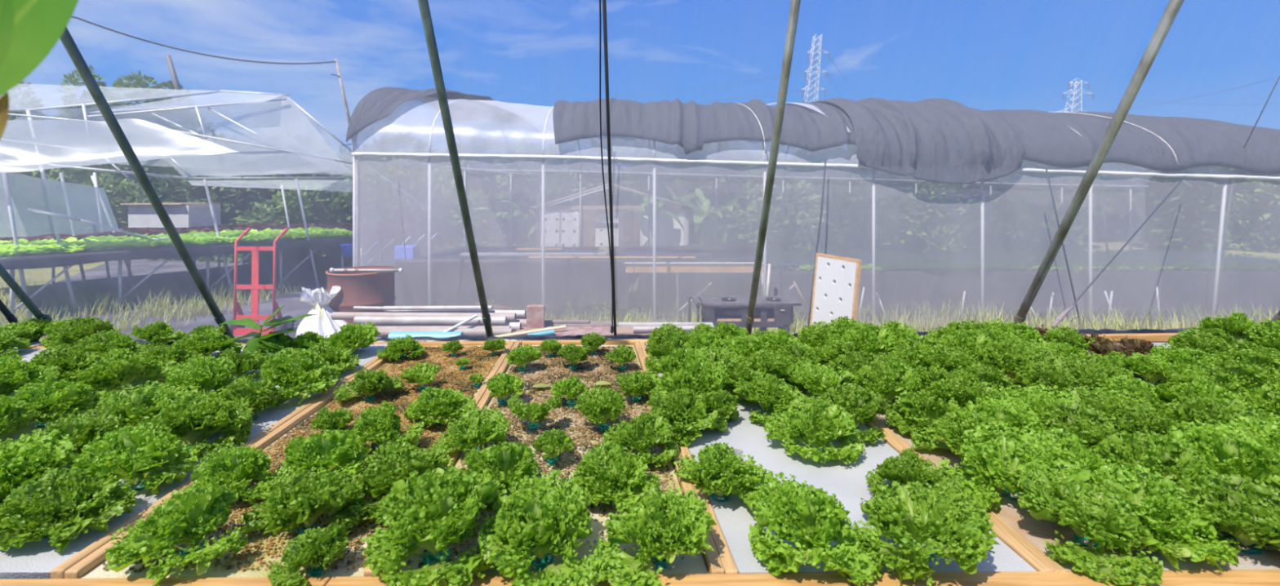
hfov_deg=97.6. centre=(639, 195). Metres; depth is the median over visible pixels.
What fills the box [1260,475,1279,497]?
lettuce
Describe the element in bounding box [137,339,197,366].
lettuce
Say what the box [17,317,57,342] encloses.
lettuce
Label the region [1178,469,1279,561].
lettuce
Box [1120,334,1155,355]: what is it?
lettuce
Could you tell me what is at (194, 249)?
tray
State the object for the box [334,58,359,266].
mast
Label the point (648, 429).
lettuce
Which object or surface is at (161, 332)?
lettuce
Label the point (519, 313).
pipe
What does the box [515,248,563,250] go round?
plank
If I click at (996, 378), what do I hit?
lettuce
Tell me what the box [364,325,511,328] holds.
pipe
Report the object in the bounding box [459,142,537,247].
bush
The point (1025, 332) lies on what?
lettuce
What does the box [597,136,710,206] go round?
bush
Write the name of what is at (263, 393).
lettuce
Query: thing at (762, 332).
lettuce
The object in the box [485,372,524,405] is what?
lettuce
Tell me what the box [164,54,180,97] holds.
utility pole
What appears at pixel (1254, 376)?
lettuce
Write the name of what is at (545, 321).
plank
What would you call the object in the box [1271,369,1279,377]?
lettuce
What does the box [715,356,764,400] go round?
lettuce
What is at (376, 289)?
drum
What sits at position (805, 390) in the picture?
raft
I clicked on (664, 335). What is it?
lettuce
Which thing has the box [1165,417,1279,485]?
lettuce
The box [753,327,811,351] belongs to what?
lettuce
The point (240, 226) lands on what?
plants
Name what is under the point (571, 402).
pot
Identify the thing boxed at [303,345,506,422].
raft
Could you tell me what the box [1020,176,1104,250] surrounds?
bush
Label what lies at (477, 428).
lettuce
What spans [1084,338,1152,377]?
lettuce
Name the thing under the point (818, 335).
lettuce
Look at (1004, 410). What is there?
lettuce
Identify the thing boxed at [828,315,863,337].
lettuce
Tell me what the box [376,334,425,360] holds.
lettuce
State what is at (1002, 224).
bush
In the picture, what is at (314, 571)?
pot
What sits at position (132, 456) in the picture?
lettuce
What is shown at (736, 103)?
rope
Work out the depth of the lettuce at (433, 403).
1.88 m
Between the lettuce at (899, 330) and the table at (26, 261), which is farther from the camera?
the table at (26, 261)
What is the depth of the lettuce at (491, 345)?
2.69 m
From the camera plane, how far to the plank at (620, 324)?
4.39 m
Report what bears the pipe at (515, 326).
on the concrete block
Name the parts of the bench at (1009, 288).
foam strip, foam strip, foam strip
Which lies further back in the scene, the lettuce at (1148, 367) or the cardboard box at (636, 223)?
the cardboard box at (636, 223)
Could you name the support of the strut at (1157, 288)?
on the floor
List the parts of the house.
post, post, post, post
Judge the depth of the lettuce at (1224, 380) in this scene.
2.05 m
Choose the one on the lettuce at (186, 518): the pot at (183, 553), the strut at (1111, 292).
the pot at (183, 553)
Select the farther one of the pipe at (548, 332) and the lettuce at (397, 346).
the pipe at (548, 332)
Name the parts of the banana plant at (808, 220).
stem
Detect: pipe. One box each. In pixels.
[329,267,402,272]
[331,311,516,320]
[353,306,406,310]
[353,315,506,324]
[360,319,526,326]
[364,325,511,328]
[373,322,521,331]
[375,328,512,337]
[382,305,492,310]
[383,310,525,317]
[387,331,463,338]
[444,314,477,331]
[493,324,566,337]
[527,329,554,335]
[632,325,714,332]
[765,263,771,296]
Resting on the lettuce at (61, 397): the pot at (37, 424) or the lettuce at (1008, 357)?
the pot at (37, 424)
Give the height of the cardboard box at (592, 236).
0.700 m
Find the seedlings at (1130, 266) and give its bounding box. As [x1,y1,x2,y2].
[787,261,1279,271]
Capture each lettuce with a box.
[0,320,39,341]
[0,328,31,355]
[0,353,61,399]
[0,394,39,438]
[0,429,83,503]
[0,467,137,554]
[0,485,12,502]
[13,378,111,426]
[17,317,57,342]
[28,345,101,382]
[31,408,124,475]
[40,318,73,347]
[46,315,120,351]
[70,422,199,499]
[72,329,146,360]
[74,347,177,399]
[94,380,196,431]
[103,480,247,584]
[129,320,186,349]
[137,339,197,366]
[138,391,254,457]
[147,353,246,397]
[171,324,226,346]
[176,327,243,358]
[185,441,290,505]
[216,346,265,382]
[217,377,290,421]
[238,466,364,536]
[255,330,293,361]
[258,347,339,405]
[266,522,350,585]
[280,429,368,479]
[289,331,328,349]
[305,342,359,377]
[311,405,355,436]
[319,320,379,357]
[333,368,403,402]
[336,400,424,455]
[343,440,453,524]
[360,465,502,585]
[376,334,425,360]
[400,362,439,392]
[403,386,476,426]
[428,405,510,460]
[440,339,464,358]
[454,357,469,370]
[462,441,544,512]
[468,373,484,389]
[475,469,611,585]
[481,337,506,356]
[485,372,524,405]
[506,343,542,372]
[506,393,561,431]
[532,428,574,466]
[539,338,562,357]
[550,375,587,407]
[556,342,592,370]
[571,441,661,515]
[573,383,626,431]
[579,331,606,355]
[592,486,715,585]
[600,412,679,467]
[604,344,636,371]
[615,370,656,403]
[643,326,692,352]
[644,336,690,369]
[644,346,710,391]
[646,323,676,349]
[647,386,728,446]
[649,359,731,396]
[673,442,779,510]
[682,329,725,351]
[690,322,726,340]
[693,343,745,366]
[696,390,740,422]
[713,320,748,338]
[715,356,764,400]
[722,332,745,351]
[728,333,774,360]
[733,373,807,426]
[742,349,804,391]
[746,471,884,585]
[751,330,767,336]
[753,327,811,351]
[763,399,865,464]
[777,342,822,382]
[786,358,853,403]
[796,320,839,351]
[808,337,862,369]
[820,383,887,444]
[826,350,883,392]
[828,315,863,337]
[828,322,897,354]
[844,359,922,416]
[853,480,996,585]
[865,447,962,497]
[877,342,920,368]
[878,320,919,353]
[884,388,963,435]
[895,333,940,355]
[910,408,1024,458]
[911,343,991,372]
[914,364,952,392]
[925,368,1026,409]
[927,319,985,340]
[937,328,993,356]
[937,420,1091,510]
[943,363,1017,391]
[964,394,1048,434]
[965,338,1046,379]
[974,326,1022,344]
[979,318,1044,346]
[995,383,1079,413]
[1007,337,1079,385]
[1014,360,1090,394]
[1014,462,1168,585]
[1023,337,1081,357]
[1033,324,1051,340]
[1034,426,1116,474]
[1035,399,1122,451]
[1043,324,1094,354]
[1044,355,1120,391]
[1062,350,1133,378]
[1062,386,1158,428]
[1079,330,1122,346]
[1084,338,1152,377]
[1084,430,1210,485]
[1086,463,1235,572]
[1094,375,1177,408]
[1106,351,1185,386]
[1116,403,1193,437]
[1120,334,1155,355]
[1147,342,1218,372]
[1153,376,1279,425]
[1153,392,1262,427]
[1160,360,1245,398]
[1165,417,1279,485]
[1166,328,1237,357]
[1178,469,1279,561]
[1186,325,1236,345]
[1197,311,1261,342]
[1211,348,1279,375]
[1212,359,1273,390]
[1218,383,1279,420]
[1219,416,1279,450]
[1231,337,1279,359]
[1242,372,1279,399]
[1244,319,1279,351]
[1253,410,1279,426]
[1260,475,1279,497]
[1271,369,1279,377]
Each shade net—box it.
[346,86,514,142]
[552,97,856,154]
[812,97,1026,183]
[982,109,1279,174]
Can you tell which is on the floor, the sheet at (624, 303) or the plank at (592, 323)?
the sheet at (624, 303)
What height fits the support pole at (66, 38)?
3.019 m
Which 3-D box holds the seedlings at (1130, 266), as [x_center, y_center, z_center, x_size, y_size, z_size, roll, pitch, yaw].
[5.492,0.904,7.220,7.243,0.089,0.529,0,0,0]
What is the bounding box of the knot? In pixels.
[1050,302,1076,327]
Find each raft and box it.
[0,348,48,363]
[0,397,313,579]
[0,408,97,446]
[9,346,248,398]
[80,422,444,580]
[211,344,387,397]
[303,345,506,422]
[395,410,708,575]
[484,345,653,410]
[644,342,812,396]
[681,398,1036,573]
[819,352,916,417]
[876,417,1279,571]
[1134,374,1164,386]
[1153,342,1171,347]
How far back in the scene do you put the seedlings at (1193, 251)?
8.91 m
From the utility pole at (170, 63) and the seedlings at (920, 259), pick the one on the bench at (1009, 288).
the seedlings at (920, 259)
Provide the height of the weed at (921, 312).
0.231 m
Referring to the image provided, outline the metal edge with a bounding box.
[623,262,763,264]
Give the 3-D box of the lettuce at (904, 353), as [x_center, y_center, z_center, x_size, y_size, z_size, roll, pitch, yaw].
[1.073,0.705,2.303,0.193,0.183,0.242,0,0,4]
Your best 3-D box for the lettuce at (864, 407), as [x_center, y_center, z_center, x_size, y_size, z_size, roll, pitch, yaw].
[0.688,0.706,1.839,0.222,0.172,0.285,0,0,26]
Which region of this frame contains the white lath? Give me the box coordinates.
[477,252,591,253]
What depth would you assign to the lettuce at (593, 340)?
2.70 m
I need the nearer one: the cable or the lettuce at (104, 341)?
the lettuce at (104, 341)
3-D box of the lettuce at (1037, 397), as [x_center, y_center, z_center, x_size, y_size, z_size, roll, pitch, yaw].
[1.263,0.710,1.822,0.268,0.173,0.304,0,0,-12]
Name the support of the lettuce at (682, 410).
on the raft at (847, 482)
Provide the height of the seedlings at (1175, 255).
0.075 m
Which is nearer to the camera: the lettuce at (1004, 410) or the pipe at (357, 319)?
the lettuce at (1004, 410)
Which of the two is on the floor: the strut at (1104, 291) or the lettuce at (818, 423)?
the strut at (1104, 291)
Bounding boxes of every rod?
[602,0,616,335]
[1045,168,1080,324]
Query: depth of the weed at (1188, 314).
6.74 m
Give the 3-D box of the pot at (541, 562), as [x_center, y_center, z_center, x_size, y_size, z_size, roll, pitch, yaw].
[-0.205,0.777,1.174,0.048,0.034,0.048,0,0,3]
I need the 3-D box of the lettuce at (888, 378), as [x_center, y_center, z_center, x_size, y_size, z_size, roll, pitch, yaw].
[0.890,0.698,2.053,0.248,0.195,0.318,0,0,-2]
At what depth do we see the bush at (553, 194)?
18.74 m
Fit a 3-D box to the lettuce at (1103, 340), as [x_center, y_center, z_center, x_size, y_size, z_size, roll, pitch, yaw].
[2.188,0.724,2.643,0.198,0.136,0.210,0,0,-11]
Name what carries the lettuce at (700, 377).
on the raft at (847, 482)
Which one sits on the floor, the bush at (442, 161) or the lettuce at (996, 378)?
the bush at (442, 161)
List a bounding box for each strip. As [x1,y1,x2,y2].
[474,302,513,310]
[766,102,850,132]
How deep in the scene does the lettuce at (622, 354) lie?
2.47 m
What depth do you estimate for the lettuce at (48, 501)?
1.25 m
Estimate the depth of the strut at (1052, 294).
6.74 m
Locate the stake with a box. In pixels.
[792,280,808,308]
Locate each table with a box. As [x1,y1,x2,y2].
[0,235,378,314]
[191,227,447,270]
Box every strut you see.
[857,286,864,323]
[875,292,888,322]
[960,290,965,322]
[1030,306,1039,323]
[1047,292,1053,322]
[1103,290,1115,319]
[1106,290,1113,323]
[1155,286,1160,323]
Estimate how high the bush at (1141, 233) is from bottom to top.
3.375 m
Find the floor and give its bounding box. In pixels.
[0,198,1279,333]
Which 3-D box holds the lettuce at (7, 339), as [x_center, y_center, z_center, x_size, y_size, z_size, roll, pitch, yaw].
[-3.084,0.713,2.644,0.269,0.163,0.306,0,0,-26]
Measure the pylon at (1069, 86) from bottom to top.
41.621 m
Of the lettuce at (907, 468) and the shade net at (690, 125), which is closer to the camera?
the lettuce at (907, 468)
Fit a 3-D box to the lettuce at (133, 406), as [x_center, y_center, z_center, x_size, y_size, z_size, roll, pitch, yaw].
[-1.627,0.712,1.825,0.262,0.165,0.297,0,0,30]
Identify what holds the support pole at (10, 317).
on the floor
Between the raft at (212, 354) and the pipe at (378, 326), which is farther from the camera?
the pipe at (378, 326)
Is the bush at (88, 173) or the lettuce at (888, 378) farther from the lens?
the bush at (88, 173)
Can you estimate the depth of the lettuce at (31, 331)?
2.91 m
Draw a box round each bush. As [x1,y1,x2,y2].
[10,165,106,183]
[23,168,156,180]
[72,163,177,201]
[75,178,123,222]
[80,173,173,229]
[138,166,218,261]
[143,165,258,184]
[159,172,257,201]
[176,173,278,259]
[192,174,277,262]
[231,178,334,263]
[255,173,336,257]
[302,180,391,262]
[316,130,435,191]
[338,155,392,217]
[359,169,445,264]
[372,151,443,239]
[406,157,485,248]
[415,174,503,256]
[425,141,489,240]
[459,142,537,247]
[483,159,624,238]
[492,145,586,246]
[548,159,636,205]
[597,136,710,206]
[674,163,752,245]
[677,164,770,241]
[732,164,827,252]
[779,172,871,243]
[790,166,854,251]
[818,168,915,252]
[841,182,980,244]
[867,171,976,252]
[945,183,1039,252]
[1000,161,1095,252]
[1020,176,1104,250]
[1075,176,1151,241]
[1127,166,1234,250]
[1132,166,1279,242]
[1133,169,1235,255]
[1229,178,1279,253]
[1233,179,1277,243]
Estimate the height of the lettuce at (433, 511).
0.217 m
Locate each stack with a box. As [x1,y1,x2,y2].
[128,204,220,227]
[671,245,724,249]
[720,241,787,248]
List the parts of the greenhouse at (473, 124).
post, post, post, post, post, post, post, post, post, post, post, eave rail, eave rail, post, post, post, post, post, post, post, post, post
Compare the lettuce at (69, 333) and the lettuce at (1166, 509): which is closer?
the lettuce at (1166, 509)
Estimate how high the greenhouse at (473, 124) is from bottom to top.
3.043 m
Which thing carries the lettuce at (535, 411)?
on the mulch at (540, 375)
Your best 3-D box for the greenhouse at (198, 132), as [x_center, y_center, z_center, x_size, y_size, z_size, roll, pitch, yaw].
[-7.209,-0.046,9.300,5.238,3.228,5.400,0,0,0]
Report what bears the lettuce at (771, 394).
on the raft at (847, 482)
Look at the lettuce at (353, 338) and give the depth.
2.65 m
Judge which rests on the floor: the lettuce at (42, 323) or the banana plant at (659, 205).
the banana plant at (659, 205)
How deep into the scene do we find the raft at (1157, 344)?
2.89 m
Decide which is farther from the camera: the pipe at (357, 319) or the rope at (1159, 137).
the rope at (1159, 137)
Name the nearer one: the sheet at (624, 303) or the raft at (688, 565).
the raft at (688, 565)
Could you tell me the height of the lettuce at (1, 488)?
0.158 m
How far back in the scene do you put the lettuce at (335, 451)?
1.49 m
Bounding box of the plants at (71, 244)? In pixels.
[0,226,352,256]
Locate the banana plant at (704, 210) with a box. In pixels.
[679,188,740,262]
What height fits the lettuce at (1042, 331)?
0.154 m
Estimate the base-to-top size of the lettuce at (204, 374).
0.201 m
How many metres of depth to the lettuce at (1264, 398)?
1.83 m
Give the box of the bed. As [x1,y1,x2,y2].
[0,328,1279,585]
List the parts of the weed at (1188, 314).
stem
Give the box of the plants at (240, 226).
[0,222,304,242]
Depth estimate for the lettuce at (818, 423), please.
1.65 m
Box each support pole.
[0,263,52,321]
[0,299,32,341]
[59,26,234,339]
[417,0,493,337]
[745,0,800,335]
[1013,0,1184,325]
[1269,311,1279,323]
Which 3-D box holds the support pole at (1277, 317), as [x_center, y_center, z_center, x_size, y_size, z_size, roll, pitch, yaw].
[3.490,0.120,2.712,0.044,3.019,1.914,0,0,0]
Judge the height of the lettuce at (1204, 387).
0.201 m
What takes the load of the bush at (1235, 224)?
on the floor
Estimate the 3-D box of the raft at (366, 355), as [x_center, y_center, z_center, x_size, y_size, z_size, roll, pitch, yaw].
[-1.538,0.780,2.531,0.609,0.024,0.792,0,0,0]
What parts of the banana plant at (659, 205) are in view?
stem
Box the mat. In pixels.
[0,257,395,342]
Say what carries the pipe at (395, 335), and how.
on the concrete block
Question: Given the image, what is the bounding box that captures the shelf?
[714,313,773,321]
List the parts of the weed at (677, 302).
stem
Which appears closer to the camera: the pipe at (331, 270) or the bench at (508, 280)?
the pipe at (331, 270)
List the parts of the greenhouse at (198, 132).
post, post, post, post, post, post, post, post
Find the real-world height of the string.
1.903 m
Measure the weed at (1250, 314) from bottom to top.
0.234 m
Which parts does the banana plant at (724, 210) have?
stem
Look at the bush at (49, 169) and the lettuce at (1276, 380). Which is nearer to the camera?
the lettuce at (1276, 380)
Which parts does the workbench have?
frame, panel, leg, panel, panel, panel, panel, panel, leg, panel, leg, panel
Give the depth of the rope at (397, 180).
6.90 m
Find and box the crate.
[394,244,417,262]
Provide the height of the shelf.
0.012 m
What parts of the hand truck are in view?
rail, toe plate, rail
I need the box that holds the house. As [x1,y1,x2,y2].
[531,182,690,262]
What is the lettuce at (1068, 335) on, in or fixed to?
on the raft at (1140, 377)
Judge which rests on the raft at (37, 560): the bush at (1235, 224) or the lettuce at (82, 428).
the lettuce at (82, 428)
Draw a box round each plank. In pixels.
[512,326,613,337]
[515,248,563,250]
[528,256,696,258]
[544,320,589,323]
[544,320,617,326]
[610,325,671,335]
[617,322,713,326]
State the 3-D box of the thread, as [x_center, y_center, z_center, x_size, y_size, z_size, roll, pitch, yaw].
[2.747,-0.366,2.475,0.004,0.298,0.154,0,0,3]
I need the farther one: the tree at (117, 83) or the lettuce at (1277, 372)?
the tree at (117, 83)
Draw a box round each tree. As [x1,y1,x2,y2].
[8,80,40,174]
[53,65,122,115]
[78,70,167,107]
[106,74,162,106]
[146,80,188,102]
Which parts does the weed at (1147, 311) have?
stem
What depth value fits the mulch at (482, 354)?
1.98 m
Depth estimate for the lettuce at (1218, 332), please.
2.64 m
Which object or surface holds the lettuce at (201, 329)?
on the raft at (212, 354)
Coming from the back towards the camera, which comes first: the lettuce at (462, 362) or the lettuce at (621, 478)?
the lettuce at (462, 362)
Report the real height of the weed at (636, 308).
0.207 m
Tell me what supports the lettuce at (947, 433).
on the raft at (1030, 526)
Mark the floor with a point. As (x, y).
(691, 284)
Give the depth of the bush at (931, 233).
15.37 m
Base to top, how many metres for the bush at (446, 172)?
3.025 m
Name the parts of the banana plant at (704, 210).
stem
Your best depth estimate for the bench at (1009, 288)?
6.97 m
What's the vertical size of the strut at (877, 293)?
0.375 m
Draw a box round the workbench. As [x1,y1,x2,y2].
[686,296,801,333]
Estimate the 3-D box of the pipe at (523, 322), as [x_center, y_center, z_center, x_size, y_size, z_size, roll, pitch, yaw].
[-1.500,0.986,4.325,1.300,0.066,0.066,0,0,0]
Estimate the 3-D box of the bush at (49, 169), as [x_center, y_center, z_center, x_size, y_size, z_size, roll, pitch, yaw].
[-18.953,0.009,19.162,5.180,3.993,4.270,0,0,-26]
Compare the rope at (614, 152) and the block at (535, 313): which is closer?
the block at (535, 313)
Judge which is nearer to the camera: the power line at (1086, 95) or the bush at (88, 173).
the bush at (88, 173)
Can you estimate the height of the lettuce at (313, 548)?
0.104 m
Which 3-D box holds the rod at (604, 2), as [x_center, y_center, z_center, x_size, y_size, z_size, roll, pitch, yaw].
[-0.138,-0.265,2.470,0.015,2.238,1.413,0,0,0]
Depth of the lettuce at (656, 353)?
2.44 m
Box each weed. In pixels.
[219,304,315,363]
[437,296,457,306]
[565,293,585,319]
[591,300,612,320]
[626,307,640,320]
[659,302,678,322]
[857,303,871,320]
[881,306,897,322]
[919,306,933,326]
[1045,306,1063,320]
[1072,306,1096,322]
[1105,306,1128,324]
[1137,299,1162,325]
[1178,301,1204,326]
[1194,309,1211,319]
[1239,306,1263,322]
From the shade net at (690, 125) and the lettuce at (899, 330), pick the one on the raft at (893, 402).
the lettuce at (899, 330)
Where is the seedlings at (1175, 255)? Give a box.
[766,252,1266,258]
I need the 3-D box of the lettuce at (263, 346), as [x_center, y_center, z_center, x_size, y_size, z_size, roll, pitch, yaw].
[-1.703,0.713,2.600,0.228,0.158,0.181,0,0,27]
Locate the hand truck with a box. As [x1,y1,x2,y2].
[229,227,294,335]
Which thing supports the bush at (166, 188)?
on the floor
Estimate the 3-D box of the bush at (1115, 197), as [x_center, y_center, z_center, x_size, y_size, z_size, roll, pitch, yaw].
[16.157,-0.164,19.886,4.881,4.300,4.052,0,0,-42]
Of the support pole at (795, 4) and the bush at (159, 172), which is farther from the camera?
the bush at (159, 172)
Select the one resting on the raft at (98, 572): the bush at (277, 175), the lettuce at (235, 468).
the lettuce at (235, 468)
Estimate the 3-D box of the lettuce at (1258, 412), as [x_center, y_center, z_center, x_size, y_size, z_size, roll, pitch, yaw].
[1.851,0.712,1.635,0.187,0.161,0.235,0,0,19]
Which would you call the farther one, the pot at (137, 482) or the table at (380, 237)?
the table at (380, 237)
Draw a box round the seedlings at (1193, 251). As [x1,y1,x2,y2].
[766,248,1213,253]
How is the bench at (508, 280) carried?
on the floor
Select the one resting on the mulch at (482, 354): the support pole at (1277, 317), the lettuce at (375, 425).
the lettuce at (375, 425)
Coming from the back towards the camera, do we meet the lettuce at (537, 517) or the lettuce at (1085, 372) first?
the lettuce at (1085, 372)
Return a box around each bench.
[395,246,796,322]
[737,252,1279,317]
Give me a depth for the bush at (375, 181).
16.19 m
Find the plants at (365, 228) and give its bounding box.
[202,221,427,235]
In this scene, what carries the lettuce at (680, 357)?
on the raft at (805, 390)
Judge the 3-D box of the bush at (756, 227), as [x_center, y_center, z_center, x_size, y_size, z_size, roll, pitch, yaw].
[2.854,-0.033,20.015,3.991,4.028,4.265,0,0,40]
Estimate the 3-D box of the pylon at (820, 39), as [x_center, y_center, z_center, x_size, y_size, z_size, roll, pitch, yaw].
[45.638,-20.745,150.009,10.311,44.740,4.569,0,0,0]
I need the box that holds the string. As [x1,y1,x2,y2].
[599,0,613,333]
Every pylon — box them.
[801,34,829,102]
[1056,78,1093,113]
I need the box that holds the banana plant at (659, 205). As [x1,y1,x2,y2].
[617,195,684,246]
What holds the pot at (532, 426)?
on the lettuce at (535, 411)
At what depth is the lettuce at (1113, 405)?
1.79 m
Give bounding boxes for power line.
[608,71,804,96]
[698,89,800,102]
[1086,94,1264,105]
[1106,77,1277,111]
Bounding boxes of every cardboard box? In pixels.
[589,233,602,246]
[620,237,635,247]
[633,220,639,247]
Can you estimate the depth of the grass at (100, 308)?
7.52 m
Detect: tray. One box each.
[0,235,350,257]
[340,227,427,239]
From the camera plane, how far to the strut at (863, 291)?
6.74 m
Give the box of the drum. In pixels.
[325,266,396,326]
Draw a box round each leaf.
[0,0,78,138]
[532,383,551,387]
[593,381,611,385]
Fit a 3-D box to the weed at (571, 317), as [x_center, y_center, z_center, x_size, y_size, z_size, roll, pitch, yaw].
[-0.772,1.364,6.651,0.262,0.414,0.179,0,0,0]
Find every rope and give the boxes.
[397,179,406,259]
[612,151,614,208]
[736,102,765,153]
[807,160,826,327]
[1050,111,1178,164]
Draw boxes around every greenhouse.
[0,84,352,318]
[351,96,1279,328]
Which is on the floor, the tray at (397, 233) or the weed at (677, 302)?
the weed at (677, 302)
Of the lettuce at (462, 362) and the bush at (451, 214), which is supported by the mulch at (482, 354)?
the lettuce at (462, 362)
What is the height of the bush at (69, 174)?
3.201 m
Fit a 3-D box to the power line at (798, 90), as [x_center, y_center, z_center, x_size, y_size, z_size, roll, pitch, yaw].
[10.929,-34.864,205.000,66.514,12.828,110.052,0,0,0]
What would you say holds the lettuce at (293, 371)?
on the raft at (366, 355)
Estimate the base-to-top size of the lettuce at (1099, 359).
0.175 m
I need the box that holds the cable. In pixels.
[71,15,335,64]
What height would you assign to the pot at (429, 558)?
0.039 m
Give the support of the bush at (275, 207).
on the floor
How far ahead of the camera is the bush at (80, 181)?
13.71 m
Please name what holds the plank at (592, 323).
on the support
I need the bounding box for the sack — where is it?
[295,285,347,337]
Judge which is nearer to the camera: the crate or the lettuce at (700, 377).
the lettuce at (700, 377)
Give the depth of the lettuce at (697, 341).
2.53 m
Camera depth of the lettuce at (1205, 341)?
2.46 m
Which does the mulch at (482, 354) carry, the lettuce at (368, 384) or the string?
the lettuce at (368, 384)
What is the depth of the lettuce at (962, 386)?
1.85 m
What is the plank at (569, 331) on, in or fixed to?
on the support
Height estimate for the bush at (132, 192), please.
2.386 m
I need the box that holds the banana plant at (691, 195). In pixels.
[662,186,706,215]
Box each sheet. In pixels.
[120,202,221,204]
[388,263,404,306]
[615,291,627,308]
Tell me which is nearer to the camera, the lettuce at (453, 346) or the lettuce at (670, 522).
the lettuce at (670, 522)
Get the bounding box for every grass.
[0,272,298,341]
[398,286,1278,333]
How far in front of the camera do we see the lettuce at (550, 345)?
2.67 m
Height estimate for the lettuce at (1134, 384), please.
0.181 m
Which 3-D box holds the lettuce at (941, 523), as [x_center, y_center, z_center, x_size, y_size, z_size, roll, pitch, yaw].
[0.606,0.712,1.206,0.274,0.167,0.311,0,0,30]
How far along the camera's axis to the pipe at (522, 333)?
4.06 m
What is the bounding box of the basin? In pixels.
[635,341,1168,573]
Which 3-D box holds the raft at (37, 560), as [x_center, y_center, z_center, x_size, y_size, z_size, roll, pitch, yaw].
[-1.483,0.780,1.637,0.566,0.024,0.992,0,0,0]
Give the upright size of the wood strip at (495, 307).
0.065 m
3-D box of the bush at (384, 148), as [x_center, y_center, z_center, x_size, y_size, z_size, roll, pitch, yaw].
[-9.488,-0.135,19.726,4.632,4.308,4.068,0,0,0]
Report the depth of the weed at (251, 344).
2.59 m
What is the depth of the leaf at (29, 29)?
0.40 m
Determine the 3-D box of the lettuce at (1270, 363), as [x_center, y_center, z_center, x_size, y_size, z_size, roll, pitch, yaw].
[2.459,0.704,2.280,0.252,0.179,0.320,0,0,42]
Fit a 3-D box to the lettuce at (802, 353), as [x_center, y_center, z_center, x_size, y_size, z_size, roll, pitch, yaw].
[0.661,0.702,2.305,0.273,0.183,0.213,0,0,-37]
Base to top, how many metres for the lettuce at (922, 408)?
0.164 m
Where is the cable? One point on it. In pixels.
(76, 17)
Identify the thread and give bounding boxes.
[1243,75,1279,147]
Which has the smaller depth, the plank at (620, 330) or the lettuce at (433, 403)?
the lettuce at (433, 403)
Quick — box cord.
[1071,175,1186,306]
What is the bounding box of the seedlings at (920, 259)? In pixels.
[747,257,1279,263]
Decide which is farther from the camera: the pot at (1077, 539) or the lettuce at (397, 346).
the lettuce at (397, 346)
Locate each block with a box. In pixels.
[526,304,544,328]
[597,246,627,253]
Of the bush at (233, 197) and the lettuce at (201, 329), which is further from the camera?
the bush at (233, 197)
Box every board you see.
[541,212,561,246]
[559,212,579,247]
[595,212,618,246]
[625,264,763,272]
[809,253,862,327]
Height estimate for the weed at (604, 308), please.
0.342 m
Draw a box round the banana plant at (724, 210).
[693,195,743,262]
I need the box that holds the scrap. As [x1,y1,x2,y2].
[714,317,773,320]
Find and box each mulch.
[102,345,504,572]
[406,345,683,570]
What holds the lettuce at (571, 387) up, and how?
on the raft at (633, 346)
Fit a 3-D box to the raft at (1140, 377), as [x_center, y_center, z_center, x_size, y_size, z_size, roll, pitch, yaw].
[2.245,0.780,2.531,0.642,0.024,0.792,0,0,0]
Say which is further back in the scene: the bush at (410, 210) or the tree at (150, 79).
the tree at (150, 79)
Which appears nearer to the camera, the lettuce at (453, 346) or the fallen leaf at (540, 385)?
the fallen leaf at (540, 385)
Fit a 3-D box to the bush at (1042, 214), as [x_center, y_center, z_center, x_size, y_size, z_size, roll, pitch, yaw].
[10.823,0.042,15.189,2.652,3.671,2.234,0,0,0]
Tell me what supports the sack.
on the mat
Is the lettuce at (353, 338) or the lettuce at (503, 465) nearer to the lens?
the lettuce at (503, 465)
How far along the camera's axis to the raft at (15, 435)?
1.82 m
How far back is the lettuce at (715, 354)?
2.37 m
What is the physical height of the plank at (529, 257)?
0.020 m
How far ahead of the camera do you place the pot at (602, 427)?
1.85 m
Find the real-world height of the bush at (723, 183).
3.462 m
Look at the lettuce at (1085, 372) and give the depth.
2.06 m
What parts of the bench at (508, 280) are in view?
foam strip, leg, leg, leg, leg, leg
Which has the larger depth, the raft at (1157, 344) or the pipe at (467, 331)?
the pipe at (467, 331)
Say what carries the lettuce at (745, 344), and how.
on the raft at (805, 390)
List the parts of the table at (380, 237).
leg, leg, leg, leg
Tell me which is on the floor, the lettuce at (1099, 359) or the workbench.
the workbench
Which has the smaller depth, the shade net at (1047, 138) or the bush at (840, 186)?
the shade net at (1047, 138)
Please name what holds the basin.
in the bed
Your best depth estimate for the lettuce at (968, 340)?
2.47 m
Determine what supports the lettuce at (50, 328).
on the raft at (26, 354)
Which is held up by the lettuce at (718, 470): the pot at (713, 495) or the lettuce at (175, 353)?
the pot at (713, 495)
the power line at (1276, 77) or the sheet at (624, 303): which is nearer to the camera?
the sheet at (624, 303)
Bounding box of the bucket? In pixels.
[339,243,352,256]
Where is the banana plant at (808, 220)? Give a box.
[795,210,831,252]
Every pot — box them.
[31,337,40,342]
[35,421,53,426]
[128,480,149,490]
[177,542,204,556]
[186,441,207,449]
[297,523,318,533]
[306,564,323,577]
[364,395,375,402]
[373,442,386,450]
[417,386,426,392]
[421,547,450,566]
[472,383,480,389]
[497,399,507,405]
[517,367,526,372]
[526,422,540,431]
[530,552,555,571]
[546,457,558,466]
[565,400,575,407]
[568,365,577,370]
[597,423,611,431]
[604,490,613,503]
[617,365,626,371]
[631,395,640,403]
[650,557,670,569]
[710,493,728,502]
[1002,489,1020,500]
[1073,533,1097,549]
[1225,537,1263,553]
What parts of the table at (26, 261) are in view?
leg, leg, leg, leg, leg, leg, leg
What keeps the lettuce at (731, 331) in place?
on the raft at (805, 390)

